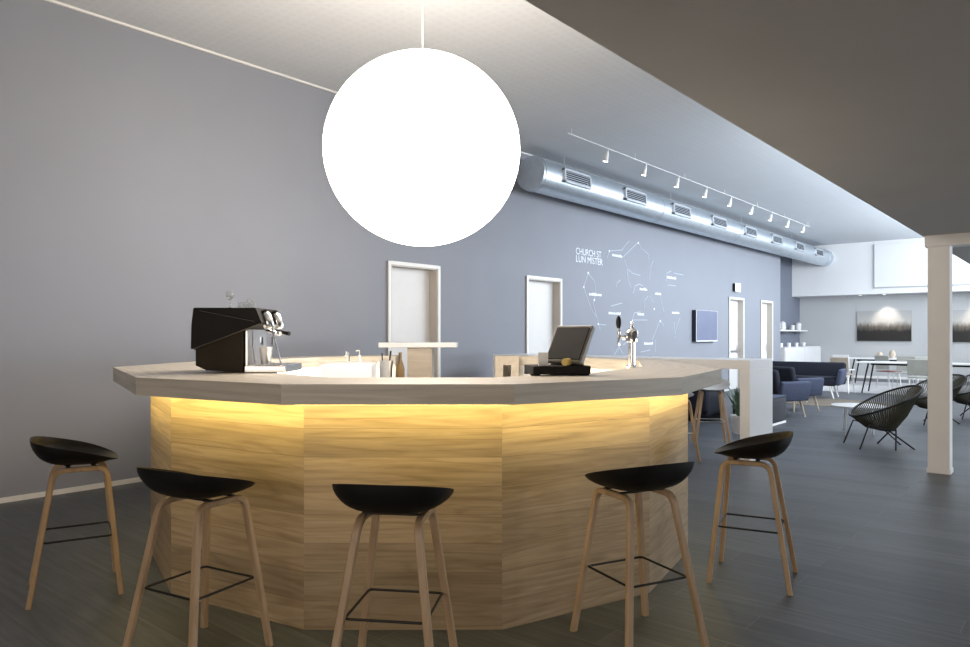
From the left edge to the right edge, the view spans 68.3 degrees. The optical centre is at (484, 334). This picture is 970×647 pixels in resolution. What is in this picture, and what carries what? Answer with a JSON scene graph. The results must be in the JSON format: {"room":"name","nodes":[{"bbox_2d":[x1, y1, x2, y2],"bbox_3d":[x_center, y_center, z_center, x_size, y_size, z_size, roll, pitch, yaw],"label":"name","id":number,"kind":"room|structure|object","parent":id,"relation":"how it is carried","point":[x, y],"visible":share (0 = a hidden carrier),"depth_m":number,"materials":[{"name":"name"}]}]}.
{"room":"coffee bar","nodes":[
{"label":"coffee bar","id":0,"kind":"room"},
{"bbox_2d":[0,0,779,497],"bbox_3d":[0.258,-0.761,11.184,0.200,4.322,25.820,0,0,40],"label":"wall","id":1,"kind":"structure","parent":0,"point":[146,179],"depth_m":7.20,"materials":[{"name":"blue paint"}]},
{"bbox_2d":[0,389,728,503],"bbox_3d":[0.404,1.378,11.192,0.012,0.044,25.620,0,0,40],"label":"baseboard","id":2,"kind":"structure","parent":1,"relation":"attached to","point":[131,480],"depth_m":6.34,"materials":[{"name":"white paint"}]},
{"bbox_2d":[45,0,753,226],"bbox_3d":[0.407,-2.912,11.189,0.020,0.020,25.620,0,0,40],"label":"crown molding","id":3,"kind":"structure","parent":1,"relation":"attached to","point":[51,1],"depth_m":7.17,"materials":[{"name":"white paint"}]},
{"bbox_2d":[387,261,440,376],"bbox_3d":[-1.018,0.222,9.650,0.231,2.366,0.963,0,0,40],"label":"door","id":4,"kind":"structure","parent":1,"relation":"in","point":[413,289],"depth_m":9.73,"materials":[{"name":"beige paint"}]},
{"bbox_2d":[526,275,561,353],"bbox_3d":[0.912,0.222,11.934,0.231,2.366,1.003,0,0,40],"label":"door","id":5,"kind":"structure","parent":1,"relation":"in","point":[543,294],"depth_m":12.04,"materials":[{"name":"beige paint"}]},
{"bbox_2d":[576,241,681,354],"bbox_3d":[3.015,-0.739,14.286,0.006,2.261,4.372,0,0,40],"label":"wall mural","id":6,"kind":"object","parent":1,"relation":"attached to","point":[586,250],"visible":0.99,"depth_m":13.70,"materials":[{"name":"paint"}]},
{"bbox_2d":[692,310,716,341],"bbox_3d":[5.147,-0.210,16.729,0.113,0.720,1.200,0,0,40],"label":"wall screen","id":7,"kind":"object","parent":1,"relation":"attached to","point":[704,323],"visible":1,"depth_m":16.57,"materials":[{"name":"blue glass"}]},
{"bbox_2d":[728,297,743,390],"bbox_3d":[6.375,0.222,18.400,0.231,2.366,1.013,0,0,40],"label":"door","id":8,"kind":"structure","parent":1,"relation":"in","point":[735,305],"depth_m":18.65,"materials":[{"name":"beige paint"}]},
{"bbox_2d":[733,283,740,291],"bbox_3d":[6.429,-1.210,18.269,0.084,0.220,0.350,0,0,40],"label":"exit light","id":9,"kind":"object","parent":1,"relation":"attached to","point":[736,286],"visible":1,"depth_m":18.20,"materials":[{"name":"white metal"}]},
{"bbox_2d":[760,300,772,358],"bbox_3d":[7.827,0.222,20.119,0.231,2.366,0.973,0,0,40],"label":"door","id":10,"kind":"structure","parent":1,"relation":"in","point":[766,307],"depth_m":20.39,"materials":[{"name":"beige paint"}]},
{"bbox_2d":[0,377,969,646],"bbox_3d":[7.251,1.447,8.274,16.600,0.106,31.000,0,0,40],"label":"floor","id":11,"kind":"structure","parent":0,"point":[881,541],"depth_m":4.31,"materials":[{"name":"grey wood"}]},
{"bbox_2d":[25,436,123,609],"bbox_3d":[-2.262,0.979,3.947,0.450,0.842,0.472,0,0,-31],"label":"bar stool","id":12,"kind":"object","parent":11,"relation":"on","point":[60,452],"visible":1,"depth_m":3.87,"materials":[{"name":"black plastic"}]},
{"bbox_2d":[122,467,272,646],"bbox_3d":[-1.260,0.979,3.142,0.472,0.842,0.450,0,0,28],"label":"bar stool","id":13,"kind":"object","parent":11,"relation":"on","point":[176,485],"visible":1,"depth_m":3.06,"materials":[{"name":"black wood"}]},
{"bbox_2d":[331,484,457,646],"bbox_3d":[-0.362,0.979,2.872,0.472,0.842,0.450,0,0,8],"label":"bar stool","id":14,"kind":"object","parent":11,"relation":"on","point":[374,501],"visible":1,"depth_m":2.74,"materials":[{"name":"black plastic"}]},
{"bbox_2d":[113,355,721,629],"bbox_3d":[-0.482,0.808,5.558,4.111,1.183,4.722,0,0,2],"label":"bar counter","id":15,"kind":"object","parent":11,"relation":"on","point":[516,449],"depth_m":3.47,"materials":[{"name":"brown wood"}]},
{"bbox_2d":[191,308,301,372],"bbox_3d":[-1.433,0.031,4.352,0.545,0.378,0.430,0,0,0],"label":"espresso machine","id":16,"kind":"object","parent":15,"relation":"on","point":[223,339],"visible":0.99,"depth_m":4.16,"materials":[{"name":"brown metal"}]},
{"bbox_2d":[226,291,233,307],"bbox_3d":[-1.541,-0.212,4.320,0.048,0.110,0.048,0,0,40],"label":"wine glass","id":17,"kind":"object","parent":16,"relation":"on","point":[229,294],"visible":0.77,"depth_m":4.31,"materials":[{"name":"clear glass"}]},
{"bbox_2d":[238,302,247,307],"bbox_3d":[-1.472,-0.177,4.348,0.060,0.040,0.060,0,0,40],"label":"glass cup","id":18,"kind":"object","parent":16,"relation":"on","point":[240,304],"visible":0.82,"depth_m":4.33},
{"bbox_2d":[247,300,255,307],"bbox_3d":[-1.410,-0.185,4.320,0.052,0.055,0.052,0,0,40],"label":"glass cup","id":19,"kind":"object","parent":16,"relation":"on","point":[251,303],"visible":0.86,"depth_m":4.30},
{"bbox_2d":[259,347,272,363],"bbox_3d":[-1.319,0.121,4.301,0.080,0.100,0.080,0,0,40],"label":"milk jug","id":20,"kind":"object","parent":16,"relation":"on","point":[265,353],"visible":1,"depth_m":4.27,"materials":[{"name":"metal"}]},
{"bbox_2d":[244,362,301,372],"bbox_3d":[-1.279,0.197,4.339,0.422,0.047,0.439,0,0,40],"label":"drip tray","id":21,"kind":"object","parent":16,"relation":"on","point":[249,367],"depth_m":4.15,"materials":[{"name":"metal"}]},
{"bbox_2d":[344,351,349,360],"bbox_3d":[-1.335,0.318,6.897,0.090,0.323,0.162,0,0,21],"label":"mixer tap","id":22,"kind":"object","parent":15,"relation":"on","point":[346,354],"visible":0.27,"depth_m":6.92,"materials":[{"name":"silver metal"}]},
{"bbox_2d":[321,361,376,376],"bbox_3d":[-1.220,0.361,6.450,0.440,0.234,0.480,0,0,-3],"label":"sink","id":23,"kind":"object","parent":15,"relation":"in","point":[335,368],"visible":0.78,"depth_m":6.21,"materials":[{"name":"white ceramic"}]},
{"bbox_2d":[377,351,392,376],"bbox_3d":[-0.940,0.315,6.750,0.150,0.331,0.150,0,0,0],"label":"jar","id":24,"kind":"object","parent":15,"relation":"on","point":[385,367],"visible":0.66,"depth_m":6.69,"materials":[{"name":"metal"}]},
{"bbox_2d":[396,352,404,376],"bbox_3d":[-0.800,0.323,6.750,0.084,0.315,0.084,0,0,40],"label":"syrup bottle","id":25,"kind":"object","parent":15,"relation":"on","point":[400,370],"visible":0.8,"depth_m":6.72,"materials":[{"name":"orange glass"}]},
{"bbox_2d":[113,355,721,404],"bbox_3d":[-0.482,0.268,5.558,4.111,0.093,4.722,0,0,2],"label":"countertop","id":26,"kind":"structure","parent":15,"relation":"on","point":[652,378],"depth_m":3.47,"materials":[{"name":"brown wood"}]},
{"bbox_2d":[524,325,594,375],"bbox_3d":[0.419,0.084,3.991,0.369,0.273,0.277,0,0,-9],"label":"cash register","id":27,"kind":"object","parent":15,"relation":"on","point":[569,346],"visible":1,"depth_m":3.94,"materials":[{"name":"grey plastic"}]},
{"bbox_2d":[548,325,594,364],"bbox_3d":[0.474,0.054,4.000,0.258,0.214,0.277,0,0,-9],"label":"monitor","id":28,"kind":"object","parent":27,"relation":"on","point":[569,345],"depth_m":3.97,"materials":[{"name":"grey plastic"}]},
{"bbox_2d":[616,316,637,367],"bbox_3d":[0.952,0.046,4.800,0.150,0.350,0.084,0,0,0],"label":"tap","id":29,"kind":"object","parent":15,"relation":"on","point":[631,336],"visible":1,"depth_m":4.78,"materials":[{"name":"silver metal"}]},
{"bbox_2d":[616,316,625,345],"bbox_3d":[0.919,-0.029,4.794,0.064,0.200,0.068,0,0,40],"label":"handle","id":30,"kind":"object","parent":29,"relation":"on","point":[618,320],"depth_m":4.78,"materials":[{"name":"black plastic"}]},
{"bbox_2d":[378,342,457,376],"bbox_3d":[-0.740,0.741,8.050,0.860,1.318,0.420,0,0,0],"label":"counter","id":31,"kind":"object","parent":11,"relation":"on","point":[420,355],"visible":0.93,"depth_m":7.88,"materials":[{"name":"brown wood"}]},
{"bbox_2d":[493,354,772,460],"bbox_3d":[1.723,0.838,9.168,3.600,1.125,0.730,0,0,40],"label":"counter","id":32,"kind":"object","parent":11,"relation":"on","point":[756,374],"visible":0.45,"depth_m":7.95,"materials":[{"name":"white laminate"}]},
{"bbox_2d":[570,461,708,646],"bbox_3d":[0.703,0.979,3.288,0.472,0.842,0.450,0,0,-26],"label":"bar stool","id":33,"kind":"object","parent":11,"relation":"on","point":[654,478],"visible":1,"depth_m":3.19,"materials":[{"name":"black wood"}]},
{"bbox_2d":[688,392,700,461],"bbox_3d":[2.076,0.979,7.959,0.450,0.842,0.472,0,0,-35],"label":"stool","id":34,"kind":"object","parent":11,"relation":"on","point":[690,394],"visible":0.12,"depth_m":7.91,"materials":[{"name":"wood"}]},
{"bbox_2d":[688,390,723,420],"bbox_3d":[3.301,0.985,12.043,1.220,0.830,0.740,0,0,40],"label":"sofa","id":35,"kind":"object","parent":11,"relation":"on","point":[710,407],"visible":0.21,"depth_m":11.51,"materials":[{"name":"blue fabric"}]},
{"bbox_2d":[690,379,730,446],"bbox_3d":[2.885,0.979,9.148,0.472,0.842,0.450,0,0,10],"label":"stool","id":36,"kind":"object","parent":11,"relation":"on","point":[725,384],"visible":0.73,"depth_m":9.16,"materials":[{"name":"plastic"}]},
{"bbox_2d":[727,386,739,433],"bbox_3d":[3.644,1.060,10.153,0.446,0.680,0.384,0,0,40],"label":"potted plant","id":37,"kind":"object","parent":11,"relation":"on","point":[735,418],"visible":0.37,"depth_m":10.11,"materials":[{"name":"green plant"}]},
{"bbox_2d":[706,431,797,595],"bbox_3d":[1.553,0.979,4.140,0.450,0.842,0.472,0,0,27],"label":"bar stool","id":38,"kind":"object","parent":11,"relation":"on","point":[768,446],"visible":1,"depth_m":4.06,"materials":[{"name":"black wood"}]},
{"bbox_2d":[733,394,785,425],"bbox_3d":[4.383,1.183,11.417,0.620,0.435,0.700,0,0,40],"label":"seat","id":39,"kind":"object","parent":11,"relation":"on","point":[779,401],"visible":0.27,"depth_m":11.23,"materials":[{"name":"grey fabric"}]},
{"bbox_2d":[773,370,810,416],"bbox_3d":[5.041,0.993,12.364,0.759,0.821,0.817,0,0,-22],"label":"lounge armchair","id":40,"kind":"object","parent":11,"relation":"on","point":[799,391],"visible":0.41,"depth_m":12.00,"materials":[{"name":"blue fabric"}]},
{"bbox_2d":[772,366,823,411],"bbox_3d":[5.756,0.993,13.396,0.759,0.821,0.817,0,0,-22],"label":"lounge armchair","id":41,"kind":"object","parent":11,"relation":"on","point":[786,374],"visible":0.43,"depth_m":13.10,"materials":[{"name":"blue fabric"}]},
{"bbox_2d":[780,346,820,361],"bbox_3d":[9.847,0.885,22.837,0.670,1.030,3.720,0,0,40],"label":"cabinet","id":42,"kind":"object","parent":11,"relation":"on","point":[800,353],"depth_m":22.46,"materials":[{"name":"white laminate"}]},
{"bbox_2d":[780,346,820,347],"bbox_3d":[9.847,0.385,22.837,0.670,0.030,3.720,0,0,40],"label":"countertop","id":43,"kind":"structure","parent":42,"relation":"on","point":[783,346],"depth_m":23.00,"materials":[{"name":"white laminate"}]},
{"bbox_2d":[773,361,846,398],"bbox_3d":[7.211,1.013,16.371,1.874,0.783,0.839,0,0,34],"label":"lounge sofa","id":44,"kind":"object","parent":11,"relation":"on","point":[833,373],"visible":0.52,"depth_m":16.30,"materials":[{"name":"blue fabric"}]},
{"bbox_2d":[796,375,836,378],"bbox_3d":[7.166,0.950,16.305,1.560,0.040,0.640,0,0,34],"label":"seat cushion","id":45,"kind":"object","parent":44,"relation":"on","point":[797,376],"depth_m":16.02,"materials":[{"name":"blue fabric"}]},
{"bbox_2d":[786,398,891,406],"bbox_3d":[7.128,1.397,14.792,2.300,0.006,1.840,0,0,40],"label":"rug","id":46,"kind":"object","parent":11,"relation":"on","point":[811,402],"visible":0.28,"depth_m":14.77,"materials":[{"name":"grey carpet"}]},
{"bbox_2d":[830,357,854,393],"bbox_3d":[8.640,0.965,17.282,0.488,0.860,0.422,0,0,-45],"label":"dining chair","id":47,"kind":"object","parent":11,"relation":"on","point":[832,359],"visible":0.56,"depth_m":17.10,"materials":[{"name":"metal"}]},
{"bbox_2d":[833,355,854,386],"bbox_3d":[9.768,0.965,19.470,0.488,0.860,0.422,0,0,-45],"label":"dining chair","id":48,"kind":"object","parent":11,"relation":"on","point":[846,356],"visible":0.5,"depth_m":19.28,"materials":[{"name":"white plastic"}]},
{"bbox_2d":[831,403,886,435],"bbox_3d":[5.274,1.195,10.102,0.700,0.411,0.700,0,0,23],"label":"coffee table","id":49,"kind":"object","parent":11,"relation":"on","point":[845,406],"visible":0.65,"depth_m":10.04,"materials":[{"name":"white laminate"}]},
{"bbox_2d":[848,357,896,383],"bbox_3d":[11.247,1.020,19.822,2.200,0.753,0.850,0,0,40],"label":"dining table","id":50,"kind":"object","parent":11,"relation":"on","point":[854,358],"visible":0.34,"depth_m":20.17,"materials":[{"name":"white laminate"}]},
{"bbox_2d":[889,350,895,357],"bbox_3d":[11.253,0.533,19.752,0.180,0.220,0.177,0,0,40],"label":"vase","id":51,"kind":"object","parent":50,"relation":"on","point":[892,353],"visible":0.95,"depth_m":19.70,"materials":[{"name":"white ceramic"}]},
{"bbox_2d":[843,385,923,449],"bbox_3d":[5.003,1.015,8.951,0.817,0.786,0.871,0,0,8],"label":"chair","id":52,"kind":"object","parent":11,"relation":"on","point":[889,419],"visible":1,"depth_m":8.86,"materials":[{"name":"black metal"}]},
{"bbox_2d":[874,355,901,388],"bbox_3d":[10.490,0.965,18.603,0.488,0.860,0.422,0,0,-20],"label":"dining chair","id":53,"kind":"object","parent":11,"relation":"on","point":[877,358],"visible":0.92,"depth_m":18.51,"materials":[{"name":"metal"}]},
{"bbox_2d":[891,356,914,388],"bbox_3d":[10.469,0.965,17.891,0.488,0.860,0.422,0,0,-45],"label":"dining chair","id":54,"kind":"object","parent":11,"relation":"on","point":[899,358],"visible":0.53,"depth_m":18.04,"materials":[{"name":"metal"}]},
{"bbox_2d":[856,361,969,392],"bbox_3d":[10.233,1.020,16.685,2.700,0.753,0.850,0,0,40],"label":"dining table","id":55,"kind":"object","parent":11,"relation":"on","point":[893,363],"visible":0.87,"depth_m":17.10,"materials":[{"name":"white laminate"}]},
{"bbox_2d":[907,359,927,389],"bbox_3d":[9.678,0.965,15.947,0.422,0.860,0.488,0,0,35],"label":"dining chair","id":56,"kind":"object","parent":11,"relation":"on","point":[914,366],"visible":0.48,"depth_m":15.78,"materials":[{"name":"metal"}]},
{"bbox_2d":[914,357,927,384],"bbox_3d":[10.748,0.965,17.458,0.422,0.860,0.488,0,0,25],"label":"dining chair","id":57,"kind":"object","parent":11,"relation":"on","point":[914,357],"visible":0.11,"depth_m":17.67,"materials":[{"name":"metal"}]},
{"bbox_2d":[906,374,966,424],"bbox_3d":[7.161,1.015,11.389,0.817,0.786,0.871,0,0,-5],"label":"chair","id":58,"kind":"object","parent":11,"relation":"on","point":[922,401],"visible":0.34,"depth_m":11.30,"materials":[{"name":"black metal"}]},
{"bbox_2d":[928,245,951,469],"bbox_3d":[4.646,0.250,7.300,0.190,2.310,0.190,0,0,40],"label":"column","id":59,"kind":"structure","parent":11,"relation":"on","point":[939,257],"depth_m":7.22,"materials":[{"name":"beige paint"}]},
{"bbox_2d":[927,467,952,474],"bbox_3d":[4.646,1.380,7.300,0.205,0.050,0.205,0,0,40],"label":"baseboard","id":60,"kind":"structure","parent":59,"relation":"attached to","point":[929,470],"depth_m":7.22,"materials":[{"name":"beige paint"}]},
{"bbox_2d":[952,374,969,419],"bbox_3d":[8.267,1.015,12.156,0.817,0.786,0.871,0,0,-5],"label":"chair","id":61,"kind":"object","parent":11,"relation":"on","point":[962,398],"visible":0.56,"depth_m":12.09,"materials":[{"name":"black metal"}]},
{"bbox_2d":[55,0,924,245],"bbox_3d":[3.627,-2.972,11.205,6.820,0.100,30.200,0,0,40],"label":"ceiling","id":62,"kind":"structure","parent":0,"point":[554,79],"depth_m":8.34,"materials":[{"name":"paint"}]},
{"bbox_2d":[323,0,519,245],"bbox_3d":[-0.450,-1.783,5.150,1.404,2.278,1.404,0,0,40],"label":"globe lamp","id":63,"kind":"object","parent":62,"relation":"hanging from","point":[421,147],"visible":1,"depth_m":4.62,"materials":[{"name":"white glass"}]},
{"bbox_2d":[517,156,833,266],"bbox_3d":[5.881,-2.567,17.087,0.580,0.711,16.045,0,0,40],"label":"air duct","id":64,"kind":"object","parent":62,"relation":"hanging from","point":[537,174],"visible":1,"depth_m":13.47,"materials":[{"name":"galvanised steel"},{"name":"aluminium"}]},
{"bbox_2d":[566,171,589,185],"bbox_3d":[1.478,-2.504,11.489,0.042,0.172,0.720,0,0,40],"label":"vent grille","id":65,"kind":"object","parent":64,"relation":"attached to","point":[573,178],"depth_m":11.45,"materials":[{"name":"grey metal"}]},
{"bbox_2d":[627,190,644,202],"bbox_3d":[2.720,-2.504,12.959,0.042,0.172,0.720,0,0,40],"label":"vent grille","id":66,"kind":"object","parent":64,"relation":"attached to","point":[633,196],"depth_m":12.92,"materials":[{"name":"grey metal"}]},
{"bbox_2d":[675,205,689,215],"bbox_3d":[3.962,-2.504,14.430,0.042,0.172,0.720,0,0,40],"label":"vent grille","id":67,"kind":"object","parent":64,"relation":"attached to","point":[680,210],"depth_m":14.40,"materials":[{"name":"grey metal"}]},
{"bbox_2d":[714,217,725,226],"bbox_3d":[5.205,-2.504,15.900,0.042,0.172,0.720,0,0,40],"label":"vent grille","id":68,"kind":"object","parent":64,"relation":"attached to","point":[718,221],"depth_m":15.87,"materials":[{"name":"grey metal"}]},
{"bbox_2d":[746,227,755,234],"bbox_3d":[6.447,-2.504,17.371,0.042,0.172,0.720,0,0,40],"label":"vent grille","id":69,"kind":"object","parent":64,"relation":"attached to","point":[749,230],"depth_m":17.34,"materials":[{"name":"grey metal"}]},
{"bbox_2d":[773,236,781,242],"bbox_3d":[7.689,-2.504,18.841,0.042,0.172,0.720,0,0,40],"label":"vent grille","id":70,"kind":"object","parent":64,"relation":"attached to","point":[776,239],"depth_m":18.82,"materials":[{"name":"grey metal"}]},
{"bbox_2d":[568,128,809,226],"bbox_3d":[4.836,-2.874,14.372,0.010,0.095,11.400,0,0,40],"label":"track","id":71,"kind":"object","parent":62,"relation":"hanging from","point":[571,128],"visible":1,"depth_m":12.62,"materials":[{"name":"white metal"}]},
{"bbox_2d":[603,149,608,161],"bbox_3d":[1.839,-2.730,10.885,0.096,0.204,0.082,0,0,29],"label":"track spotlight","id":72,"kind":"object","parent":71,"relation":"hanging from","point":[605,159],"visible":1,"depth_m":10.86,"materials":[{"name":"white paint"}]},
{"bbox_2d":[641,163,646,175],"bbox_3d":[2.630,-2.730,11.821,0.096,0.204,0.082,0,0,29],"label":"track spotlight","id":73,"kind":"object","parent":71,"relation":"hanging from","point":[644,171],"visible":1,"depth_m":11.79,"materials":[{"name":"white paint"}]},
{"bbox_2d":[674,178,678,187],"bbox_3d":[3.420,-2.730,12.757,0.096,0.204,0.082,0,0,29],"label":"track spotlight","id":74,"kind":"object","parent":71,"relation":"hanging from","point":[676,185],"visible":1,"depth_m":12.73,"materials":[{"name":"white paint"}]},
{"bbox_2d":[525,0,969,263],"bbox_3d":[9.561,-1.070,6.127,9.300,0.120,29.700,0,0,40],"label":"ceiling","id":75,"kind":"structure","parent":0,"point":[871,97],"depth_m":2.79,"materials":[{"name":"beige paint"}]},
{"bbox_2d":[925,232,969,247],"bbox_3d":[8.108,-0.955,4.376,9.300,0.115,0.240,0,0,40],"label":"beam","id":76,"kind":"structure","parent":75,"relation":"attached to","point":[957,239],"depth_m":7.17,"materials":[{"name":"beige paint"}]},
{"bbox_2d":[780,256,799,345],"bbox_3d":[9.577,-0.761,22.882,0.660,4.322,4.280,0,0,40],"label":"wall","id":77,"kind":"structure","parent":0,"point":[789,305],"depth_m":23.61,"materials":[{"name":"blue paint"}]},
{"bbox_2d":[780,330,807,333],"bbox_3d":[9.650,-0.100,22.938,0.300,0.120,3.600,0,0,40],"label":"wall shelf","id":78,"kind":"object","parent":77,"relation":"attached to","point":[782,331],"visible":0.66,"depth_m":23.10,"materials":[{"name":"white paint"}]},
{"bbox_2d":[780,321,785,329],"bbox_3d":[9.432,-0.295,22.664,0.194,0.270,0.194,0,0,40],"label":"storage jar","id":79,"kind":"object","parent":78,"relation":"on","point":[783,324],"visible":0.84,"depth_m":22.59,"materials":[{"name":"white ceramic"}]},
{"bbox_2d":[795,322,800,329],"bbox_3d":[10.465,-0.290,23.886,0.187,0.260,0.187,0,0,40],"label":"storage jar","id":80,"kind":"object","parent":78,"relation":"on","point":[797,325],"visible":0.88,"depth_m":23.81,"materials":[{"name":"white ceramic"}]},
{"bbox_2d":[792,238,969,297],"bbox_3d":[12.918,-2.101,22.187,6.300,1.642,0.830,0,0,40],"label":"wall","id":81,"kind":"structure","parent":0,"point":[851,271],"depth_m":22.82,"materials":[{"name":"white paint"}]},
{"bbox_2d":[874,244,969,287],"bbox_3d":[13.541,-2.140,21.084,3.724,1.360,0.050,0,0,40],"label":"trim","id":82,"kind":"structure","parent":81,"relation":"attached to","point":[874,244],"depth_m":22.11,"materials":[{"name":"white paint"}]},
{"bbox_2d":[875,241,969,286],"bbox_3d":[13.553,-2.140,21.081,3.700,1.320,0.040,0,0,40],"label":"panel","id":83,"kind":"object","parent":81,"relation":"attached to","point":[898,264],"visible":0.56,"depth_m":21.70,"materials":[{"name":"white paint"}]},
{"bbox_2d":[800,292,969,378],"bbox_3d":[16.802,0.050,19.580,15.600,2.700,0.200,0,0,40],"label":"wall","id":84,"kind":"structure","parent":0,"point":[830,323],"depth_m":23.25,"materials":[{"name":"white paint"}]},
{"bbox_2d":[857,310,911,340],"bbox_3d":[12.742,-0.282,22.849,1.564,0.970,0.045,0,0,40],"label":"landscape picture","id":85,"kind":"object","parent":84,"relation":"attached to","point":[871,325],"visible":1,"depth_m":22.82},
{"bbox_2d":[846,375,969,381],"bbox_3d":[16.741,1.360,19.492,15.580,0.080,0.012,0,0,40],"label":"baseboard","id":86,"kind":"structure","parent":84,"relation":"attached to","point":[858,376],"depth_m":22.83,"materials":[{"name":"white paint"}]},
{"bbox_2d":[952,310,969,341],"bbox_3d":[14.605,-0.262,21.275,1.356,0.970,0.045,0,0,40],"label":"landscape picture","id":87,"kind":"object","parent":84,"relation":"attached to","point":[960,318],"visible":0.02,"depth_m":21.50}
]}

